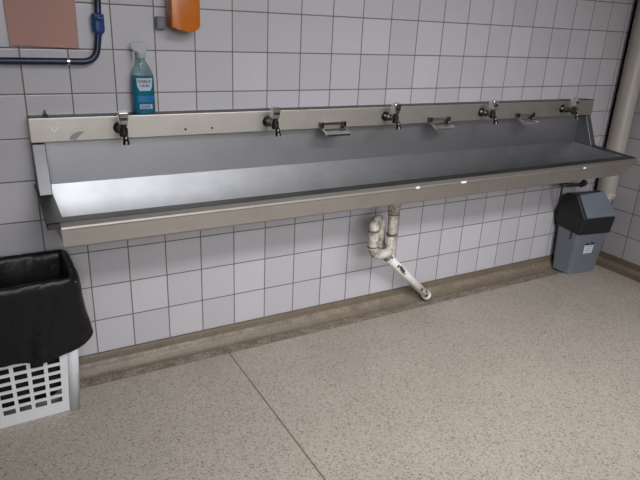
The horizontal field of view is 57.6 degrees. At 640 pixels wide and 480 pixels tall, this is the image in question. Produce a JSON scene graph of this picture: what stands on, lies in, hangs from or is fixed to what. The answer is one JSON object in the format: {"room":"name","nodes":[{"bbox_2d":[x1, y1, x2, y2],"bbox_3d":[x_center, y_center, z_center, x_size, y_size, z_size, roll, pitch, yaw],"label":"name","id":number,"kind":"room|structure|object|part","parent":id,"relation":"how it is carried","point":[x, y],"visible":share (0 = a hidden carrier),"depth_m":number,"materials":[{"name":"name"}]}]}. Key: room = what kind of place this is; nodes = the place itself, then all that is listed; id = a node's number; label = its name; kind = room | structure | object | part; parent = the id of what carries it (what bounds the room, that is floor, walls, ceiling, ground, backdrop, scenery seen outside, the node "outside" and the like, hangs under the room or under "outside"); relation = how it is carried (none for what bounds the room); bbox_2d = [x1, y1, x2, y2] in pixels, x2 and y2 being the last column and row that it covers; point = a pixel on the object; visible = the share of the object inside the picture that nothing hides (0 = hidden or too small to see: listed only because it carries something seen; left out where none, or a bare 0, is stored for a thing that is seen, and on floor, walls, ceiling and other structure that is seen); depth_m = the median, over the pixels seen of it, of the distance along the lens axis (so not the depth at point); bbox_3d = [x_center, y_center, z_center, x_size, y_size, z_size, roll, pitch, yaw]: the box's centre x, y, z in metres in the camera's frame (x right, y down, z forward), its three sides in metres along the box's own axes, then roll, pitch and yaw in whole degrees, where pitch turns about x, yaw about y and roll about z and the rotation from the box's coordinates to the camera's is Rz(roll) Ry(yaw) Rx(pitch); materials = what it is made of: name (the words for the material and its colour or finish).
{"room":"public restroom","nodes":[
{"label":"public restroom","id":0,"kind":"room"},
{"bbox_2d":[0,0,635,356],"bbox_3d":[-0.585,-0.810,2.175,5.800,2.950,0.120,-9,23,-28],"label":"wall","id":1,"kind":"structure","parent":0,"point":[243,54],"depth_m":2.58,"materials":[{"name":"white tile"}]},
{"bbox_2d":[3,0,78,48],"bbox_3d":[-0.917,-0.765,1.909,0.218,0.258,0.012,-9,23,-28],"label":"notice board","id":2,"kind":"object","parent":1,"relation":"attached to","point":[35,23],"visible":1,"depth_m":1.92,"materials":[{"name":"pink paper"}]},
{"bbox_2d":[0,0,104,64],"bbox_3d":[-1.895,-0.595,1.345,2.671,0.351,0.075,-9,23,-28],"label":"pipe","id":3,"kind":"object","parent":1,"relation":"attached to","point":[97,18],"visible":1,"depth_m":1.97,"materials":[{"name":"blue metal"}]},
{"bbox_2d":[155,16,165,29],"bbox_3d":[-0.576,-0.782,2.099,0.032,0.044,0.030,-9,23,-28],"label":"hook","id":4,"kind":"object","parent":1,"relation":"attached to","point":[159,20],"visible":1,"depth_m":2.09,"materials":[{"name":"grey plastic"}]},
{"bbox_2d":[165,0,199,31],"bbox_3d":[-0.494,-0.846,2.089,0.104,0.190,0.085,-9,23,-28],"label":"dispenser","id":5,"kind":"object","parent":1,"relation":"attached to","point":[181,15],"visible":1,"depth_m":2.07,"materials":[{"name":"orange plastic"}]},
{"bbox_2d":[26,100,593,142],"bbox_3d":[0.282,-0.575,2.685,2.936,0.084,0.060,-9,23,-28],"label":"backsplash","id":6,"kind":"structure","parent":1,"relation":"attached to","point":[154,125],"depth_m":2.36,"materials":[{"name":"metal"}]},
{"bbox_2d":[26,98,637,247],"bbox_3d":[0.359,-0.380,2.600,2.946,0.386,0.399,-9,23,-28],"label":"trough","id":7,"kind":"object","parent":1,"relation":"attached to","point":[191,170],"visible":1,"depth_m":2.42,"materials":[{"name":"metal"}]},
{"bbox_2d":[113,110,129,144],"bbox_3d":[-0.696,-0.400,2.051,0.042,0.115,0.120,-9,23,-28],"label":"tap","id":8,"kind":"object","parent":7,"relation":"attached to","point":[120,127],"visible":1,"depth_m":2.02,"materials":[{"name":"silver metal"}]},
{"bbox_3d":[-0.686,-0.425,2.025,0.035,0.049,0.037,-9,23,-28],"label":"lever handle","id":9,"kind":"part","parent":8,"relation":"part of","materials":[{"name":"silver metal"}]},
{"bbox_3d":[-0.679,-0.359,2.032,0.019,0.040,0.040,-9,23,-28],"label":"spout","id":10,"kind":"part","parent":8,"relation":"part of","materials":[{"name":"silver metal"}]},
{"bbox_2d":[130,42,154,113],"bbox_3d":[-0.643,-0.586,2.110,0.080,0.252,0.055,-9,23,-28],"label":"spray bottle","id":11,"kind":"object","parent":7,"relation":"on","point":[142,79],"visible":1,"depth_m":2.10,"materials":[{"name":"teal plastic"}]},
{"bbox_2d":[262,106,280,135],"bbox_3d":[-0.187,-0.479,2.328,0.042,0.115,0.120,-9,23,-28],"label":"tap","id":12,"kind":"object","parent":7,"relation":"attached to","point":[275,111],"visible":1,"depth_m":2.30,"materials":[{"name":"silver metal"}]},
{"bbox_3d":[-0.177,-0.504,2.302,0.035,0.049,0.037,-9,23,-28],"label":"lever handle","id":13,"kind":"part","parent":12,"relation":"part of","materials":[{"name":"silver metal"}]},
{"bbox_3d":[-0.170,-0.438,2.309,0.019,0.040,0.040,-9,23,-28],"label":"spout","id":14,"kind":"part","parent":12,"relation":"part of","materials":[{"name":"silver metal"}]},
{"bbox_3d":[0.265,-0.467,2.748,2.928,0.164,0.011,-9,23,-28],"label":"panel","id":15,"kind":"part","parent":7,"relation":"part of","materials":[{"name":"metal"}]},
{"bbox_2d":[319,121,349,136],"bbox_3d":[0.066,-0.481,2.514,0.130,0.053,0.066,-9,23,-28],"label":"soap dish","id":16,"kind":"object","parent":7,"relation":"attached to","point":[341,130],"visible":1,"depth_m":2.51,"materials":[{"name":"silver metal"}]},
{"bbox_3d":[0.057,-0.505,2.523,0.100,0.012,0.005,-9,23,-28],"label":"rail","id":17,"kind":"part","parent":16,"relation":"part of","materials":[{"name":"silver metal"}]},
{"bbox_2d":[321,126,349,136],"bbox_3d":[0.066,-0.472,2.515,0.116,0.037,0.062,-9,23,-28],"label":"tray","id":18,"kind":"object","parent":16,"relation":"on","point":[339,130],"depth_m":2.51,"materials":[{"name":"silver metal"}]},
{"bbox_2d":[51,141,620,241],"bbox_3d":[0.344,-0.273,2.662,2.860,0.140,0.340,-9,23,-28],"label":"bowl","id":19,"kind":"object","parent":7,"relation":"on","point":[78,197],"depth_m":2.54,"materials":[{"name":"silver metal"}]},
{"bbox_2d":[381,102,401,129],"bbox_3d":[0.328,-0.559,2.608,0.042,0.115,0.120,-9,23,-28],"label":"tap","id":20,"kind":"object","parent":7,"relation":"attached to","point":[396,106],"visible":1,"depth_m":2.58,"materials":[{"name":"silver metal"}]},
{"bbox_3d":[0.338,-0.584,2.582,0.035,0.049,0.037,-9,23,-28],"label":"lever handle","id":21,"kind":"part","parent":20,"relation":"part of","materials":[{"name":"silver metal"}]},
{"bbox_3d":[0.344,-0.518,2.589,0.019,0.040,0.040,-9,23,-28],"label":"spout","id":22,"kind":"part","parent":20,"relation":"part of","materials":[{"name":"silver metal"}]},
{"bbox_2d":[367,204,431,300],"bbox_3d":[0.412,0.060,2.911,0.115,0.676,0.537,19,26,37],"label":"drain pipe","id":23,"kind":"object","parent":7,"relation":"attached to","point":[377,247],"visible":0.98,"depth_m":2.72,"materials":[{"name":"white plastic"}]},
{"bbox_2d":[428,116,454,129],"bbox_3d":[0.586,-0.562,2.797,0.130,0.053,0.066,-9,23,-28],"label":"soap dish","id":24,"kind":"object","parent":7,"relation":"attached to","point":[438,125],"visible":1,"depth_m":2.80,"materials":[{"name":"silver metal"}]},
{"bbox_3d":[0.577,-0.586,2.806,0.100,0.012,0.005,-9,23,-28],"label":"rail","id":25,"kind":"part","parent":24,"relation":"part of","materials":[{"name":"silver metal"}]},
{"bbox_2d":[429,121,454,129],"bbox_3d":[0.587,-0.553,2.798,0.116,0.037,0.062,-9,23,-28],"label":"tray","id":26,"kind":"object","parent":24,"relation":"on","point":[438,125],"depth_m":2.79,"materials":[{"name":"silver metal"}]},
{"bbox_2d":[478,100,498,123],"bbox_3d":[0.844,-0.639,2.889,0.042,0.115,0.120,-9,23,-28],"label":"tap","id":27,"kind":"object","parent":7,"relation":"attached to","point":[493,104],"visible":1,"depth_m":2.87,"materials":[{"name":"silver metal"}]},
{"bbox_3d":[0.854,-0.664,2.864,0.035,0.049,0.037,-9,23,-28],"label":"lever handle","id":28,"kind":"part","parent":27,"relation":"part of","materials":[{"name":"silver metal"}]},
{"bbox_2d":[515,112,539,124],"bbox_3d":[1.101,-0.642,3.078,0.130,0.053,0.066,-9,23,-28],"label":"soap dish","id":29,"kind":"object","parent":7,"relation":"attached to","point":[532,120],"visible":1,"depth_m":3.08,"materials":[{"name":"silver metal"}]},
{"bbox_2d":[517,117,539,124],"bbox_3d":[1.102,-0.634,3.079,0.116,0.037,0.062,-9,23,-28],"label":"tray","id":30,"kind":"object","parent":29,"relation":"on","point":[525,120],"depth_m":3.07,"materials":[{"name":"silver metal"}]},
{"bbox_2d":[559,97,579,118],"bbox_3d":[1.370,-0.721,3.176,0.042,0.115,0.120,-9,23,-28],"label":"tap","id":31,"kind":"object","parent":7,"relation":"attached to","point":[575,101],"visible":1,"depth_m":3.15,"materials":[{"name":"silver metal"}]},
{"bbox_3d":[1.380,-0.747,3.150,0.035,0.049,0.037,-9,23,-28],"label":"lever handle","id":32,"kind":"part","parent":31,"relation":"part of","materials":[{"name":"silver metal"}]},
{"bbox_2d":[554,180,587,223],"bbox_3d":[1.476,-0.259,3.499,0.223,0.380,0.110,-9,23,-28],"label":"pipe","id":33,"kind":"object","parent":7,"relation":"hanging from","point":[582,183],"visible":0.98,"depth_m":3.45,"materials":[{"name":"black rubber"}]},
{"bbox_2d":[79,254,595,387],"bbox_3d":[-0.655,0.475,2.544,5.680,0.080,0.054,-9,23,-28],"label":"baseboard","id":34,"kind":"structure","parent":1,"relation":"attached to","point":[96,365],"depth_m":2.82,"materials":[{"name":"stone"}]},
{"bbox_2d":[0,265,639,479],"bbox_3d":[0.433,1.286,0.778,5.680,0.100,4.296,-9,23,-28],"label":"floor","id":35,"kind":"structure","parent":0,"point":[539,378],"depth_m":2.30,"materials":[{"name":"stone"}]},
{"bbox_2d":[0,281,79,428],"bbox_3d":[-1.117,0.389,2.024,0.525,0.564,0.298,-9,23,-28],"label":"laundry basket","id":36,"kind":"object","parent":35,"relation":"on","point":[67,398],"visible":0.41,"depth_m":2.09,"materials":[{"name":"white plastic"}]},
{"bbox_2d":[0,249,92,407],"bbox_3d":[-1.108,0.367,2.027,0.589,0.554,0.336,-9,23,-28],"label":"bag","id":37,"kind":"object","parent":36,"relation":"on","point":[44,317],"visible":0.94,"depth_m":1.97,"materials":[{"name":"black plastic"}]},
{"bbox_3d":[-0.892,0.452,2.105,0.040,0.404,0.112,-17,28,-42],"label":"corner post","id":38,"kind":"part","parent":36,"relation":"part of","materials":[{"name":"white plastic"}]},
{"bbox_2d":[552,190,616,273],"bbox_3d":[1.622,-0.045,3.594,0.313,0.521,0.170,-6,22,-22],"label":"bin","id":39,"kind":"object","parent":35,"relation":"on","point":[584,219],"visible":1,"depth_m":3.54,"materials":[{"name":"grey plastic"}]},
{"bbox_2d":[556,190,614,238],"bbox_3d":[1.634,-0.155,3.560,0.311,0.284,0.194,-9,23,-28],"label":"lid","id":40,"kind":"object","parent":39,"relation":"attached to","point":[586,214],"depth_m":3.51,"materials":[{"name":"black plastic"}]},
{"bbox_2d":[600,89,639,265],"bbox_3d":[2.995,-0.457,1.695,0.120,2.950,4.400,-9,23,-28],"label":"wall","id":41,"kind":"structure","parent":0,"point":[622,241],"depth_m":3.62,"materials":[{"name":"white tile"}]},
{"bbox_2d":[593,0,639,202],"bbox_3d":[1.838,-1.357,3.277,0.119,2.477,0.148,-9,23,-28],"label":"downpipe","id":42,"kind":"object","parent":41,"relation":"attached to","point":[628,86],"visible":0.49,"depth_m":3.44,"materials":[{"name":"grey plastic"}]},
{"bbox_2d":[596,251,639,282],"bbox_3d":[2.862,0.805,2.117,0.054,0.080,4.388,-9,23,-28],"label":"baseboard","id":43,"kind":"structure","parent":41,"relation":"attached to","point":[625,268],"depth_m":3.70,"materials":[{"name":"stone"}]}
]}

